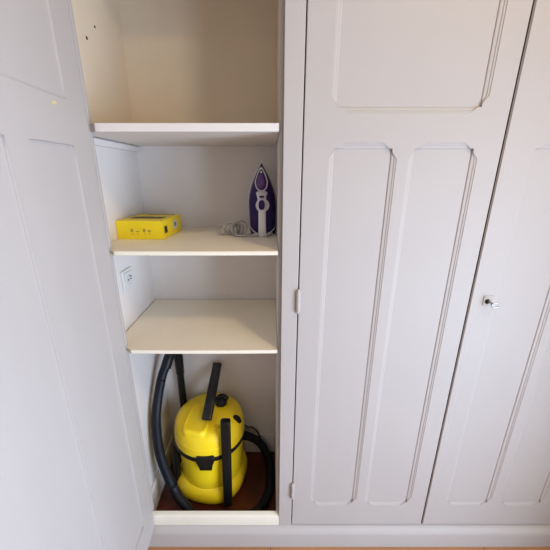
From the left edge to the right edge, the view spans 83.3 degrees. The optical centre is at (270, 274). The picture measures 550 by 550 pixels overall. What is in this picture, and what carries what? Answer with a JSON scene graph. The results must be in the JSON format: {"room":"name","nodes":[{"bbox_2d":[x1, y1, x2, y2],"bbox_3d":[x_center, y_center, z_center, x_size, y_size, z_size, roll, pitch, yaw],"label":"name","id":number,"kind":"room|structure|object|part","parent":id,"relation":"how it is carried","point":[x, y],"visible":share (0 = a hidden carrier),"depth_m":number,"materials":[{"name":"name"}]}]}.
{"room":"utility room","nodes":[
{"label":"utility room","id":0,"kind":"room"},
{"bbox_2d":[148,475,549,549],"bbox_3d":[-0.190,1.644,-0.042,3.220,0.100,4.100,0,18,0],"label":"floor","id":1,"kind":"structure","parent":0,"point":[149,548],"depth_m":1.30,"materials":[{"name":"brown wood"}]},
{"bbox_2d":[0,0,549,549],"bbox_3d":[0.370,-0.219,0.836,1.890,2.898,1.051,0,18,0],"label":"wardrobe","id":2,"kind":"object","parent":1,"relation":"on","point":[403,146],"visible":0.97,"depth_m":0.97,"materials":[{"name":"white paint"}]},
{"bbox_3d":[-0.481,-0.573,0.471,0.007,0.471,0.391,-1,18,-2],"label":"panel","id":3,"kind":"part","parent":2,"relation":"part of","materials":[{"name":"white paint"}]},
{"bbox_3d":[-0.476,0.412,0.676,0.007,1.344,0.169,-1,18,-2],"label":"panel","id":4,"kind":"part","parent":2,"relation":"part of","materials":[{"name":"white paint"}]},
{"bbox_3d":[-0.484,0.130,0.695,0.026,2.109,0.565,-1,18,-2],"label":"door","id":5,"kind":"part","parent":2,"relation":"part of","materials":[{"name":"white paint"}]},
{"bbox_3d":[-0.486,0.344,0.887,0.007,1.344,0.169,-1,18,-2],"label":"panel","id":6,"kind":"part","parent":2,"relation":"part of","materials":[{"name":"white paint"}]},
{"bbox_3d":[-0.563,-0.825,0.948,0.022,0.740,0.422,0,18,0],"label":"panel","id":7,"kind":"part","parent":2,"relation":"part of","materials":[{"name":"beige wood"}]},
{"bbox_2d":[121,266,133,291],"bbox_3d":[-0.540,0.015,1.183,0.023,0.080,0.082,0,18,0],"label":"wall socket","id":8,"kind":"object","parent":2,"relation":"attached to","point":[126,275],"visible":1,"depth_m":1.17,"materials":[{"name":"white plastic"}]},
{"bbox_3d":[-0.563,0.297,1.314,0.022,1.620,0.422,0,18,0],"label":"panel","id":9,"kind":"part","parent":2,"relation":"part of","materials":[{"name":"white paint"}]},
{"bbox_2d":[115,214,181,239],"bbox_3d":[-0.462,-0.190,1.195,0.167,0.065,0.200,1,18,3],"label":"carton","id":10,"kind":"object","parent":2,"relation":"on","point":[141,226],"visible":1,"depth_m":1.11,"materials":[{"name":"yellow cardboard"}]},
{"bbox_3d":[-0.545,1.005,1.553,0.014,0.125,0.407,0,18,0],"label":"skirting","id":11,"kind":"part","parent":2,"relation":"part of","materials":[{"name":"white paint"}]},
{"bbox_2d":[90,123,278,145],"bbox_3d":[-0.262,-0.468,1.047,0.569,0.022,0.450,0,18,0],"label":"shelf","id":12,"kind":"object","parent":2,"relation":"attached to","point":[117,134],"depth_m":0.90,"materials":[{"name":"white paint"}]},
{"bbox_2d":[110,227,277,255],"bbox_3d":[-0.264,-0.136,1.157,0.574,0.014,0.451,0,18,0],"label":"shelf","id":13,"kind":"object","parent":2,"relation":"attached to","point":[190,241],"depth_m":1.03,"materials":[{"name":"beige paint"}]},
{"bbox_3d":[-0.265,-0.893,1.157,0.618,0.740,0.018,0,18,0],"label":"panel","id":14,"kind":"part","parent":2,"relation":"part of","materials":[{"name":"beige wood"}]},
{"bbox_2d":[126,300,276,353],"bbox_3d":[-0.262,0.193,1.262,0.570,0.016,0.447,0,18,0],"label":"shelf","id":15,"kind":"object","parent":2,"relation":"attached to","point":[161,326],"depth_m":1.20,"materials":[{"name":"beige paint"}]},
{"bbox_3d":[-0.265,0.228,1.523,0.618,1.620,0.018,0,18,0],"label":"panel","id":16,"kind":"part","parent":2,"relation":"part of","materials":[{"name":"white paint"}]},
{"bbox_2d":[151,354,274,510],"bbox_3d":[-0.257,0.715,1.472,0.556,0.727,0.428,0,18,0],"label":"vacuum cleaner","id":17,"kind":"object","parent":2,"relation":"on","point":[199,478],"visible":0.81,"depth_m":1.43,"materials":[{"name":"yellow plastic"}]},
{"bbox_2d":[202,362,221,420],"bbox_3d":[-0.280,0.550,1.477,0.047,0.164,0.238,1,18,4],"label":"crevice nozzle","id":18,"kind":"object","parent":17,"relation":"on","point":[208,410],"visible":1,"depth_m":1.46,"materials":[{"name":"black plastic"}]},
{"bbox_3d":[-0.295,0.890,1.567,0.326,0.244,0.326,0,18,0],"label":"tank","id":19,"kind":"part","parent":17,"relation":"part of","materials":[{"name":"yellow plastic"}]},
{"bbox_2d":[215,393,228,406],"bbox_3d":[-0.241,0.617,1.528,0.071,0.068,0.056,0,18,0],"label":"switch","id":20,"kind":"object","parent":17,"relation":"attached to","point":[222,400],"depth_m":1.51,"materials":[{"name":"black plastic"}]},
{"bbox_3d":[-0.107,0.861,1.662,0.140,0.292,0.033,-15,23,-38],"label":"power cord","id":21,"kind":"part","parent":17,"relation":"part of","materials":[{"name":"grey plastic"}]},
{"bbox_3d":[-0.237,1.021,1.299,0.543,0.053,0.021,0,18,0],"label":"sill","id":22,"kind":"part","parent":2,"relation":"part of","materials":[{"name":"beige paint"}]},
{"bbox_3d":[-0.258,0.944,1.740,0.561,0.125,0.014,0,18,0],"label":"skirting","id":23,"kind":"part","parent":2,"relation":"part of","materials":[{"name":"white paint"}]},
{"bbox_2d":[220,418,231,505],"bbox_3d":[-0.195,0.842,1.381,0.044,0.450,0.063,0,18,0],"label":"tube","id":24,"kind":"object","parent":2,"relation":"on","point":[225,423],"visible":1,"depth_m":1.36,"materials":[{"name":"black plastic"}]},
{"bbox_2d":[219,159,276,236],"bbox_3d":[-0.087,-0.285,1.159,0.223,0.284,0.143,0,18,0],"label":"iron","id":25,"kind":"object","parent":2,"relation":"on","point":[262,198],"visible":0.98,"depth_m":1.16,"materials":[{"name":"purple plastic"}]},
{"bbox_3d":[-0.090,-0.176,1.171,0.185,0.053,0.068,6,19,17],"label":"power cord","id":26,"kind":"part","parent":25,"relation":"part of","materials":[{"name":"grey plastic"}]},
{"bbox_3d":[-0.034,-0.347,1.125,0.040,0.071,0.026,0,18,0],"label":"water tank","id":27,"kind":"part","parent":25,"relation":"part of","materials":[{"name":"purple plastic"}]},
{"bbox_3d":[-0.033,-0.221,1.141,0.045,0.174,0.067,0,18,0],"label":"handle","id":28,"kind":"part","parent":25,"relation":"part of","materials":[{"name":"white plastic"}]},
{"bbox_3d":[0.060,-0.031,0.964,0.052,2.260,0.040,0,18,0],"label":"post","id":29,"kind":"part","parent":2,"relation":"part of","materials":[{"name":"white paint"}]},
{"bbox_3d":[0.679,-0.123,1.408,1.271,2.360,0.018,0,18,0],"label":"panel","id":30,"kind":"part","parent":2,"relation":"part of","materials":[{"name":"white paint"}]},
{"bbox_3d":[0.253,0.287,1.059,0.167,1.344,0.007,0,18,0],"label":"panel","id":31,"kind":"part","parent":2,"relation":"part of","materials":[{"name":"white paint"}]},
{"bbox_3d":[0.359,0.037,0.979,0.540,2.109,0.026,0,18,0],"label":"door","id":32,"kind":"part","parent":2,"relation":"part of","materials":[{"name":"white paint"}]},
{"bbox_3d":[0.363,-0.663,0.748,0.388,0.471,0.007,0,18,0],"label":"panel","id":33,"kind":"part","parent":2,"relation":"part of","materials":[{"name":"white paint"}]},
{"bbox_3d":[0.473,0.287,1.059,0.168,1.344,0.007,0,18,0],"label":"panel","id":34,"kind":"part","parent":2,"relation":"part of","materials":[{"name":"white paint"}]},
{"bbox_3d":[0.904,0.037,0.979,0.544,2.109,0.026,0,18,0],"label":"door","id":35,"kind":"part","parent":2,"relation":"part of","materials":[{"name":"white paint"}]},
{"bbox_2d":[487,300,500,307],"bbox_3d":[0.696,0.091,0.966,0.030,0.019,0.026,0,18,0],"label":"key","id":36,"kind":"object","parent":2,"relation":"in","point":[488,301],"visible":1,"depth_m":0.96,"materials":[{"name":"silver metal"}]},
{"bbox_3d":[0.800,0.287,1.059,0.165,1.344,0.007,0,18,0],"label":"panel","id":37,"kind":"part","parent":2,"relation":"part of","materials":[{"name":"white paint"}]},
{"bbox_3d":[1.016,0.287,1.059,0.167,1.344,0.007,0,18,0],"label":"panel","id":38,"kind":"part","parent":2,"relation":"part of","materials":[{"name":"white paint"}]},
{"bbox_3d":[0.908,-0.663,0.748,0.382,0.471,0.007,0,18,0],"label":"panel","id":39,"kind":"part","parent":2,"relation":"part of","materials":[{"name":"white paint"}]}
]}

